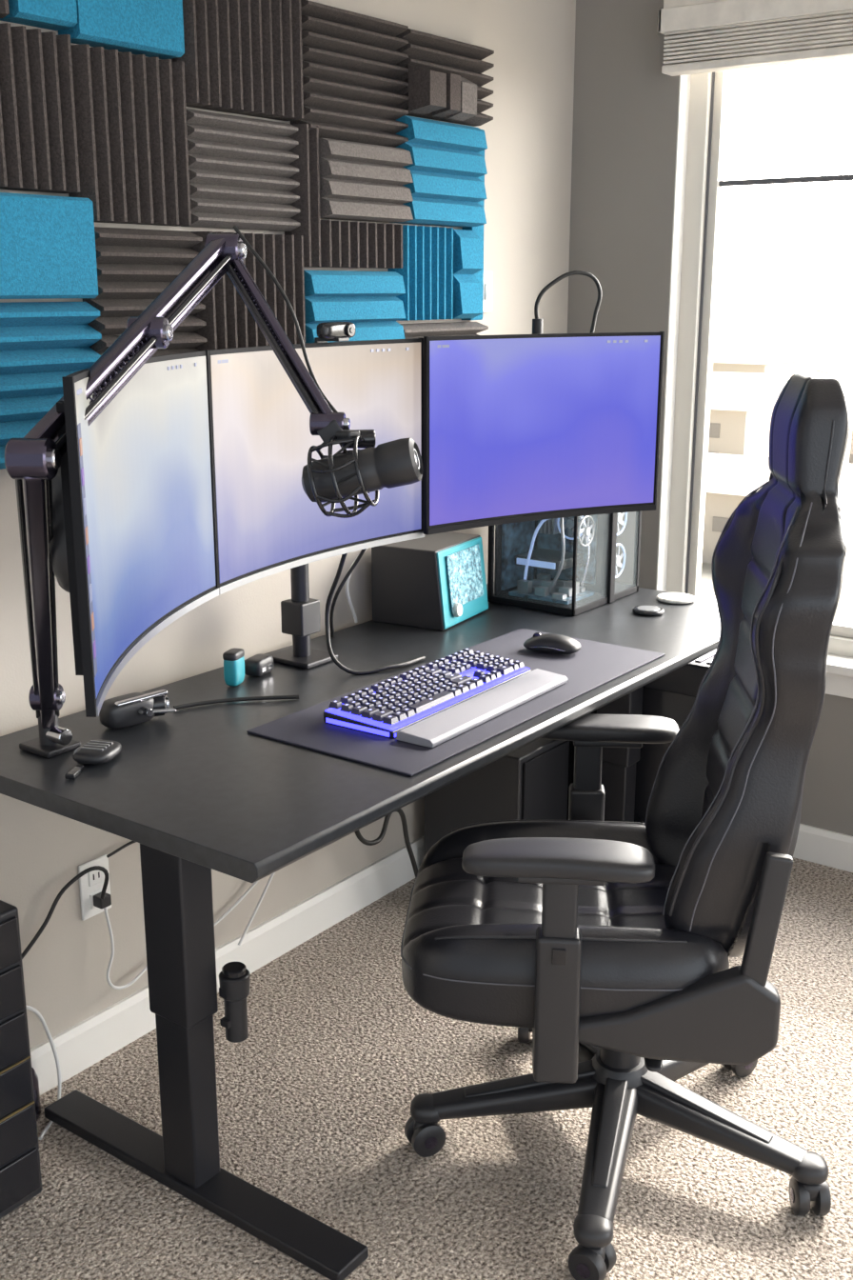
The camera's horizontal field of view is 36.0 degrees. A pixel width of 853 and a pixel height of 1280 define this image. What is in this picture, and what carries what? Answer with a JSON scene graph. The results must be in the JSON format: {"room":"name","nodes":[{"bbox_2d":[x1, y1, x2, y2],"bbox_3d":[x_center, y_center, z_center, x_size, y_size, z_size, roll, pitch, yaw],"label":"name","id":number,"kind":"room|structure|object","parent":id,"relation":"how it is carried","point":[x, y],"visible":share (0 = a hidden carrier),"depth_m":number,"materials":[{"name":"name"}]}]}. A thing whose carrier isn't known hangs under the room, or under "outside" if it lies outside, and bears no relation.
{"room":"home office","nodes":[
{"label":"home office","id":0,"kind":"room"},
{"bbox_2d":[0,0,576,1048],"bbox_3d":[-0.984,-0.305,2.005,0.120,2.550,4.470,11,18,35],"label":"wall","id":1,"kind":"structure","parent":0,"point":[529,152],"depth_m":2.87,"materials":[{"name":"paint"}]},
{"bbox_2d":[78,854,111,920],"bbox_3d":[-0.638,0.487,2.567,0.035,0.116,0.072,11,18,35],"label":"wall outlet","id":2,"kind":"object","parent":1,"relation":"attached to","point":[90,884],"visible":0.87,"depth_m":2.56,"materials":[{"name":"white plastic"}]},
{"bbox_2d":[21,865,109,959],"bbox_3d":[-0.721,0.546,2.447,0.026,0.186,0.317,12,19,38],"label":"cable","id":3,"kind":"object","parent":2,"relation":"attached to","point":[95,868],"visible":0.87,"depth_m":2.48,"materials":[{"name":"black plastic"}]},
{"bbox_2d":[103,880,259,989],"bbox_3d":[-0.402,0.359,2.842,0.018,0.547,0.795,11,18,34],"label":"cable","id":4,"kind":"object","parent":2,"relation":"attached to","point":[110,984],"visible":0.46,"depth_m":2.62,"materials":[{"name":"white plastic"}]},
{"bbox_2d":[30,835,424,1095],"bbox_3d":[-0.934,0.893,2.278,0.016,0.095,4.454,11,18,35],"label":"baseboard","id":5,"kind":"structure","parent":1,"relation":"attached to","point":[90,1041],"depth_m":2.98,"materials":[{"name":"white"}]},
{"bbox_2d":[0,0,494,469],"bbox_3d":[-0.315,-0.850,2.592,0.110,0.896,1.601,11,18,35],"label":"panels","id":6,"kind":"object","parent":1,"relation":"attached to","point":[111,130],"visible":0.76,"depth_m":2.50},
{"bbox_2d":[483,271,492,312],"bbox_3d":[0.148,-0.878,3.315,0.018,0.100,0.060,11,18,35],"label":"wall switch","id":7,"kind":"object","parent":1,"relation":"attached to","point":[488,275],"visible":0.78,"depth_m":3.32,"materials":[{"name":"white plastic"}]},
{"bbox_2d":[0,857,852,1279],"bbox_3d":[0.878,1.290,1.096,4.650,0.060,4.610,11,18,35],"label":"floor","id":8,"kind":"structure","parent":0,"point":[313,1106],"depth_m":2.36,"materials":[{"name":"carpet"}]},
{"bbox_2d":[0,900,42,1219],"bbox_3d":[-0.815,0.694,2.153,0.260,0.545,0.225,11,18,35],"label":"drawer unit","id":9,"kind":"object","parent":8,"relation":"on","point":[20,1169],"visible":1,"depth_m":2.14,"materials":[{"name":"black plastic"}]},
{"bbox_2d":[31,1067,40,1120],"bbox_3d":[-0.756,0.848,2.442,0.070,0.097,0.070,11,18,35],"label":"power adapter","id":10,"kind":"object","parent":8,"relation":"on","point":[34,1075],"visible":0.13,"depth_m":2.44,"materials":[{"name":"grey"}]},
{"bbox_2d":[26,1005,61,1139],"bbox_3d":[-0.746,0.789,2.445,0.118,0.220,0.148,2,15,9],"label":"cable","id":11,"kind":"object","parent":8,"relation":"on","point":[30,1008],"visible":0.77,"depth_m":2.50,"materials":[{"name":"white plastic"}]},
{"bbox_2d":[0,583,720,1279],"bbox_3d":[0.040,0.418,2.805,0.770,0.740,1.850,11,18,35],"label":"desk","id":12,"kind":"object","parent":8,"relation":"on","point":[199,793],"visible":0.73,"depth_m":2.19,"materials":[{"name":"laminate"}]},
{"bbox_2d":[64,765,83,779],"bbox_3d":[-0.567,0.213,2.120,0.016,0.009,0.046,2,15,8],"label":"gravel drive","id":13,"kind":"object","parent":12,"relation":"on","point":[73,772],"visible":1,"depth_m":2.11,"materials":[{"name":"black"}]},
{"bbox_2d":[72,740,121,764],"bbox_3d":[-0.548,0.186,2.189,0.068,0.025,0.084,4,15,13],"label":"controller","id":14,"kind":"object","parent":12,"relation":"on","point":[92,751],"visible":1,"depth_m":2.17,"materials":[{"name":"black plastic"}]},
{"bbox_2d":[106,840,136,858],"bbox_3d":[-0.449,0.267,2.755,0.011,0.265,0.573,11,18,35],"label":"cable","id":15,"kind":"object","parent":12,"relation":"hanging from","point":[130,842],"visible":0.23,"depth_m":2.58,"materials":[{"name":"black plastic"}]},
{"bbox_2d":[99,689,176,729],"bbox_3d":[-0.518,0.123,2.359,0.076,0.058,0.129,14,21,43],"label":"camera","id":16,"kind":"object","parent":12,"relation":"on","point":[126,710],"visible":0.98,"depth_m":2.34,"materials":[{"name":"black plastic"}]},
{"bbox_2d":[4,225,350,758],"bbox_3d":[-0.517,-0.125,1.778,0.730,0.838,0.514,11,18,35],"label":"microphone boom arm","id":17,"kind":"object","parent":12,"relation":"on","point":[33,460],"visible":0.96,"depth_m":1.66,"materials":[{"name":"black metal"}]},
{"bbox_2d":[301,429,423,518],"bbox_3d":[-0.083,-0.214,1.691,0.157,0.110,0.104,-1,15,-3],"label":"microphone","id":18,"kind":"object","parent":17,"relation":"attached to","point":[338,477],"visible":1,"depth_m":1.66,"materials":[{"name":"black plastic"}]},
{"bbox_2d":[222,647,244,686],"bbox_3d":[-0.379,0.054,2.591,0.031,0.071,0.049,5,16,19],"label":"case","id":19,"kind":"object","parent":12,"relation":"on","point":[233,658],"visible":1,"depth_m":2.57,"materials":[{"name":"teal plastic"}]},
{"bbox_2d":[219,961,250,1042],"bbox_3d":[-0.321,0.608,2.207,0.052,0.132,0.052,11,18,35],"label":"holder","id":20,"kind":"object","parent":12,"relation":"attached to","point":[234,978],"visible":1,"depth_m":2.19,"materials":[{"name":"black plastic"}]},
{"bbox_2d":[173,694,299,709],"bbox_3d":[-0.359,0.115,2.483,0.238,0.008,0.026,-5,16,-16],"label":"power cable","id":21,"kind":"object","parent":12,"relation":"on","point":[296,696],"visible":0.97,"depth_m":2.49,"materials":[{"name":"black plastic"}]},
{"bbox_2d":[238,872,275,945],"bbox_3d":[-0.317,0.356,2.925,0.006,0.582,0.321,11,18,35],"label":"cable","id":22,"kind":"object","parent":12,"relation":"hanging from","point":[272,874],"visible":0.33,"depth_m":2.90,"materials":[{"name":"white"}]},
{"bbox_2d":[244,653,273,677],"bbox_3d":[-0.340,0.051,2.670,0.041,0.036,0.064,7,16,24],"label":"hub","id":23,"kind":"object","parent":12,"relation":"on","point":[258,665],"visible":0.98,"depth_m":2.65,"materials":[{"name":"black plastic"}]},
{"bbox_2d":[268,563,338,669],"bbox_3d":[-0.306,-0.119,2.352,0.448,0.529,1.282,9,18,31],"label":"stand","id":24,"kind":"object","parent":12,"relation":"on","point":[300,614],"visible":0.14,"depth_m":2.73,"materials":[{"name":"black metal"}]},
{"bbox_2d":[49,350,219,717],"bbox_3d":[-0.398,-0.172,1.700,0.113,0.370,0.602,1,15,4],"label":"monitor","id":25,"kind":"object","parent":24,"relation":"attached to","point":[132,546],"visible":0.99,"depth_m":1.70,"materials":[{"name":"black"}]},
{"bbox_2d":[202,338,424,594],"bbox_3d":[-0.208,-0.320,2.251,0.113,0.370,0.584,10,18,32],"label":"monitor","id":26,"kind":"object","parent":24,"relation":"attached to","point":[267,524],"visible":0.79,"depth_m":2.20,"materials":[{"name":"black"}]},
{"bbox_2d":[314,321,355,342],"bbox_3d":[-0.160,-0.506,2.242,0.056,0.072,0.090,10,18,32],"label":"webcam","id":27,"kind":"object","parent":26,"relation":"attached to","point":[334,331],"visible":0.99,"depth_m":2.22,"materials":[{"name":"black"}]},
{"bbox_2d":[423,331,664,534],"bbox_3d":[0.216,-0.425,2.623,0.564,0.366,0.105,-9,17,-30],"label":"monitor","id":28,"kind":"object","parent":24,"relation":"attached to","point":[518,428],"visible":1,"depth_m":2.60,"materials":[{"name":"black"}]},
{"bbox_2d":[532,270,601,334],"bbox_3d":[0.285,-0.623,2.875,0.201,0.357,0.048,-7,16,-24],"label":"cable loop","id":29,"kind":"object","parent":28,"relation":"attached to","point":[537,323],"visible":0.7,"depth_m":2.84,"materials":[{"name":"black plastic"}]},
{"bbox_2d":[329,548,366,638],"bbox_3d":[-0.174,-0.134,2.833,0.063,0.313,0.260,-9,17,-29],"label":"cable","id":30,"kind":"object","parent":12,"relation":"on","point":[362,552],"visible":0.73,"depth_m":2.82,"materials":[{"name":"black plastic"}]},
{"bbox_2d":[345,548,367,622],"bbox_3d":[-0.111,-0.179,2.922,0.045,0.334,0.210,-13,20,-39],"label":"cable","id":31,"kind":"object","parent":12,"relation":"on","point":[348,580],"visible":0.38,"depth_m":3.01,"materials":[{"name":"white plastic"}]},
{"bbox_2d":[324,553,425,675],"bbox_3d":[-0.117,-0.098,2.682,0.129,0.324,0.215,11,18,35],"label":"cable","id":32,"kind":"object","parent":12,"relation":"on","point":[343,558],"visible":0.87,"depth_m":2.67,"materials":[{"name":"black plastic"}]},
{"bbox_2d":[354,808,418,878],"bbox_3d":[-0.094,0.379,3.067,0.122,0.644,0.342,3,15,11],"label":"cable","id":33,"kind":"object","parent":12,"relation":"hanging from","point":[360,837],"visible":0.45,"depth_m":3.16,"materials":[{"name":"black plastic"}]},
{"bbox_2d":[371,531,488,631],"bbox_3d":[0.017,-0.146,3.122,0.207,0.185,0.235,8,17,27],"label":"speaker","id":34,"kind":"object","parent":12,"relation":"on","point":[436,581],"visible":0.98,"depth_m":3.04},
{"bbox_2d":[445,544,483,609],"bbox_3d":[0.091,-0.149,3.079,0.018,0.123,0.165,8,17,27],"label":"print","id":35,"kind":"object","parent":34,"relation":"attached to","point":[464,564],"depth_m":3.07,"materials":[{"name":"fabric"}]},
{"bbox_2d":[246,628,664,776],"bbox_3d":[0.096,0.096,2.567,0.365,0.004,0.900,11,18,35],"label":"desk mat","id":36,"kind":"object","parent":12,"relation":"on","point":[596,664],"visible":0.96,"depth_m":2.40,"materials":[{"name":"grey fabric"}]},
{"bbox_2d":[323,648,531,738],"bbox_3d":[0.013,0.092,2.500,0.159,0.037,0.472,10,18,34],"label":"keyboard","id":37,"kind":"object","parent":36,"relation":"on","point":[393,705],"visible":0.98,"depth_m":2.44,"materials":[{"name":"black plastic"}]},
{"bbox_2d":[396,668,567,747],"bbox_3d":[0.113,0.120,2.431,0.078,0.018,0.470,10,18,34],"label":"wrist rest","id":38,"kind":"object","parent":36,"relation":"on","point":[431,731],"visible":1,"depth_m":2.39,"materials":[{"name":"grey"}]},
{"bbox_2d":[523,632,580,654],"bbox_3d":[0.269,0.007,2.814,0.124,0.040,0.065,7,16,24],"label":"computer mouse","id":39,"kind":"object","parent":36,"relation":"on","point":[550,643],"visible":1,"depth_m":2.79,"materials":[{"name":"black plastic"}]},
{"bbox_2d":[487,511,641,616],"bbox_3d":[0.352,-0.249,3.302,0.256,0.289,0.330,11,18,35],"label":"case","id":40,"kind":"object","parent":12,"relation":"on","point":[567,566],"visible":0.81,"depth_m":3.27,"materials":[{"name":"black"}]},
{"bbox_2d":[494,520,536,595],"bbox_3d":[0.263,-0.269,3.365,0.006,0.260,0.310,11,18,35],"label":"glass panel","id":41,"kind":"object","parent":40,"relation":"on","point":[512,539],"depth_m":3.29,"materials":[{"name":"clear glass"}]},
{"bbox_2d":[534,514,603,593],"bbox_3d":[0.362,-0.258,3.327,0.200,0.260,0.005,11,18,35],"label":"glass panel","id":42,"kind":"object","parent":40,"relation":"on","point":[593,578],"depth_m":3.31,"materials":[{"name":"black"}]},
{"bbox_2d":[632,604,664,616],"bbox_3d":[0.536,-0.072,3.176,0.076,0.012,0.076,11,18,35],"label":"puck","id":43,"kind":"object","parent":12,"relation":"on","point":[647,610],"visible":1,"depth_m":3.15,"materials":[{"name":"black"}]},
{"bbox_2d":[657,592,695,603],"bbox_3d":[0.627,-0.106,3.303,0.096,0.012,0.096,11,18,35],"label":"coaster","id":44,"kind":"object","parent":12,"relation":"on","point":[666,597],"visible":1,"depth_m":3.28,"materials":[{"name":"ceramic"}]},
{"bbox_2d":[424,738,569,855],"bbox_3d":[0.183,0.434,3.402,0.298,0.400,0.240,11,18,35],"label":"cabinet","id":45,"kind":"object","parent":8,"relation":"on","point":[530,782],"visible":0.3,"depth_m":3.28,"materials":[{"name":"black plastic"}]},
{"bbox_2d":[400,372,850,1279],"bbox_3d":[0.323,0.253,2.200,0.722,1.372,0.733,1,15,4],"label":"gaming chair","id":46,"kind":"object","parent":8,"relation":"on","point":[611,944],"visible":1,"depth_m":2.03,"materials":[{"name":"black leather"}]},
{"bbox_2d":[413,1120,425,1131],"bbox_3d":[-0.003,0.872,2.359,0.040,0.036,0.040,1,15,4],"label":"hood","id":47,"kind":"object","parent":46,"relation":"attached to","point":[418,1125],"depth_m":2.34,"materials":[{"name":"black plastic"}]},
{"bbox_2d":[401,820,729,1028],"bbox_3d":[0.235,0.476,2.284,0.536,0.168,0.530,1,15,4],"label":"seat cushion","id":48,"kind":"object","parent":46,"relation":"on","point":[469,941],"depth_m":2.06,"materials":[{"name":"black leather"}]},
{"bbox_2d":[580,1244,605,1260],"bbox_3d":[0.259,0.954,2.052,0.040,0.036,0.040,1,15,4],"label":"hood","id":49,"kind":"object","parent":46,"relation":"attached to","point":[589,1252],"depth_m":2.03,"materials":[{"name":"black plastic"}]},
{"bbox_2d":[802,1183,821,1200],"bbox_3d":[0.642,0.915,2.198,0.040,0.036,0.040,1,15,4],"label":"hood","id":50,"kind":"object","parent":46,"relation":"attached to","point":[810,1191],"depth_m":2.18,"materials":[{"name":"black plastic"}]},
{"bbox_2d":[566,649,717,822],"bbox_3d":[0.602,0.303,3.494,0.486,0.604,0.224,11,18,35],"label":"drawer cabinet","id":51,"kind":"object","parent":8,"relation":"on","point":[672,695],"visible":0.02,"depth_m":3.32,"materials":[{"name":"black plastic"}]},
{"bbox_2d":[695,649,717,663],"bbox_3d":[0.603,0.013,3.418,0.375,0.004,0.160,11,18,35],"label":"vent","id":52,"kind":"object","parent":51,"relation":"attached to","point":[708,658],"depth_m":3.29,"materials":[{"name":"grey metal"}]},
{"bbox_2d":[684,71,715,593],"bbox_3d":[0.733,-0.830,3.522,0.008,1.560,0.006,11,18,35],"label":"sash gasket","id":53,"kind":"object","parent":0,"point":[713,73],"depth_m":3.52,"materials":[{"name":"black rubber"}]},
{"bbox_2d":[567,0,852,836],"bbox_3d":[2.208,-0.436,2.494,4.650,2.550,0.140,11,18,35],"label":"wall","id":54,"kind":"structure","parent":0,"point":[625,126],"depth_m":3.49,"materials":[{"name":"beige paint"}]},
{"bbox_2d":[656,74,691,591],"bbox_3d":[1.451,-0.678,2.954,1.970,1.660,0.055,11,18,35],"label":"window frame","id":55,"kind":"structure","parent":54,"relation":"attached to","point":[685,80],"depth_m":3.51,"materials":[{"name":"white"}]},
{"bbox_2d":[658,0,852,76],"bbox_3d":[1.419,-1.351,2.707,2.045,0.172,0.085,11,18,35],"label":"window blind","id":56,"kind":"object","parent":54,"relation":"attached to","point":[703,36],"visible":1,"depth_m":3.14,"materials":[{"name":"beige fabric"}]},
{"bbox_2d":[665,72,852,657],"bbox_3d":[1.487,-0.691,3.000,1.970,1.660,0.065,11,18,35],"label":"frame","id":57,"kind":"object","parent":54,"relation":"attached to","point":[700,83],"visible":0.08,"depth_m":3.51,"materials":[{"name":"grey plastic"}]},
{"bbox_2d":[687,70,852,638],"bbox_3d":[1.492,-0.691,3.003,1.865,1.560,0.035,11,18,35],"label":"window","id":58,"kind":"structure","parent":54,"relation":"in","point":[721,89],"depth_m":3.49,"materials":[{"name":"grey plastic"}]},
{"bbox_2d":[793,823,852,872],"bbox_3d":[2.210,0.775,2.716,4.530,0.095,0.016,11,18,35],"label":"baseboard","id":59,"kind":"structure","parent":54,"relation":"attached to","point":[815,845],"depth_m":3.52,"materials":[{"name":"white"}]},
{"bbox_2d":[825,673,852,698],"bbox_3d":[1.435,0.182,3.152,2.000,0.065,0.014,11,18,35],"label":"apron","id":60,"kind":"object","parent":54,"relation":"attached to","point":[837,685],"visible":0.02,"depth_m":3.40,"materials":[{"name":"white paint"}]},
{"bbox_2d":[826,653,852,677],"bbox_3d":[1.443,0.136,3.152,2.040,0.025,0.105,11,18,35],"label":"sill","id":61,"kind":"structure","parent":54,"relation":"attached to","point":[839,665],"depth_m":3.38,"materials":[{"name":"white paint"}]},
{"label":"outside","id":62,"kind":"structure","parent":0,"visible":0},
{"bbox_2d":[700,319,852,624],"bbox_3d":[100.733,-36.914,174.557,450.000,0.100,393.730,11,18,35],"label":"ground","id":63,"kind":"structure","parent":62,"point":[831,340],"depth_m":213.73,"materials":[{"name":"white"}]},
{"bbox_2d":[708,405,774,457],"bbox_3d":[12.398,-11.443,72.412,13.000,3.600,8.000,9,17,30],"label":"siding","id":64,"kind":"object","parent":63,"relation":"on","point":[741,432],"visible":0.14,"depth_m":66.34,"materials":[{"name":"beige"}]},
{"bbox_2d":[708,422,720,453],"bbox_3d":[9.780,-10.633,69.393,11.700,2.160,0.052,9,17,30],"label":"glazing","id":65,"kind":"object","parent":64,"relation":"attached to","point":[714,429],"visible":0.06,"depth_m":66.44,"materials":[{"name":"grey glass"}]},
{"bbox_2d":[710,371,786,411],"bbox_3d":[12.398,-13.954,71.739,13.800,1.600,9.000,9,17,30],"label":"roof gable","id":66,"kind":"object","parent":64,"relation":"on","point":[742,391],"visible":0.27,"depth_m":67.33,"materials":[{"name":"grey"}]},
{"bbox_2d":[712,359,814,379],"bbox_3d":[20.897,-20.967,107.163,18.000,4.000,10.000,11,18,35],"label":"siding","id":67,"kind":"object","parent":63,"relation":"on","point":[787,370],"visible":0.07,"depth_m":99.76,"materials":[{"name":"beige"}]},
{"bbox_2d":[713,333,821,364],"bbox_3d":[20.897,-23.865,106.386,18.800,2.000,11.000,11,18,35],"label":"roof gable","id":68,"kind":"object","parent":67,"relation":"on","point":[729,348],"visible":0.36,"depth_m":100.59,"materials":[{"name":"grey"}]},
{"bbox_2d":[701,492,852,569],"bbox_3d":[12.193,-4.401,48.080,7.000,2.600,5.000,11,18,35],"label":"siding","id":69,"kind":"object","parent":63,"relation":"on","point":[717,505],"visible":0.02,"depth_m":46.20,"materials":[{"name":"beige"}]},
{"bbox_2d":[712,516,729,532],"bbox_3d":[10.410,-4.055,46.287,6.300,0.520,0.050,11,18,35],"label":"glazing","id":70,"kind":"object","parent":69,"relation":"attached to","point":[718,523],"visible":0.13,"depth_m":46.33,"materials":[{"name":"grey"}]},
{"bbox_2d":[705,452,852,504],"bbox_3d":[12.193,-6.140,47.614,7.800,1.000,6.000,11,18,35],"label":"roof gable","id":71,"kind":"object","parent":69,"relation":"on","point":[734,474],"visible":0.25,"depth_m":46.39,"materials":[{"name":"grey"}]},
{"bbox_2d":[786,369,836,381],"bbox_3d":[23.898,-14.874,83.410,3.959,4.532,3.548,11,18,35],"label":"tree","id":72,"kind":"object","parent":63,"relation":"on","point":[814,370],"visible":0.02,"depth_m":82.12,"materials":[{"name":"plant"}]},
{"bbox_2d":[850,430,852,454],"bbox_3d":[26.320,-7.938,60.111,11.000,3.200,8.000,13,20,40],"label":"siding","id":73,"kind":"object","parent":63,"relation":"on","point":[851,445],"visible":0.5,"depth_m":60.55,"materials":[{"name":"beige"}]},
{"bbox_2d":[848,454,852,463],"bbox_3d":[23.207,-7.416,57.548,9.900,0.640,0.051,13,20,40],"label":"glazing","id":74,"kind":"object","parent":73,"relation":"attached to","point":[850,455],"visible":0.6,"depth_m":60.65,"materials":[{"name":"grey glass"}]},
{"bbox_2d":[849,417,852,430],"bbox_3d":[26.320,-10.256,59.489,11.800,1.600,9.000,13,20,40],"label":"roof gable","id":75,"kind":"object","parent":73,"relation":"on","point":[851,419],"visible":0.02,"depth_m":60.49,"materials":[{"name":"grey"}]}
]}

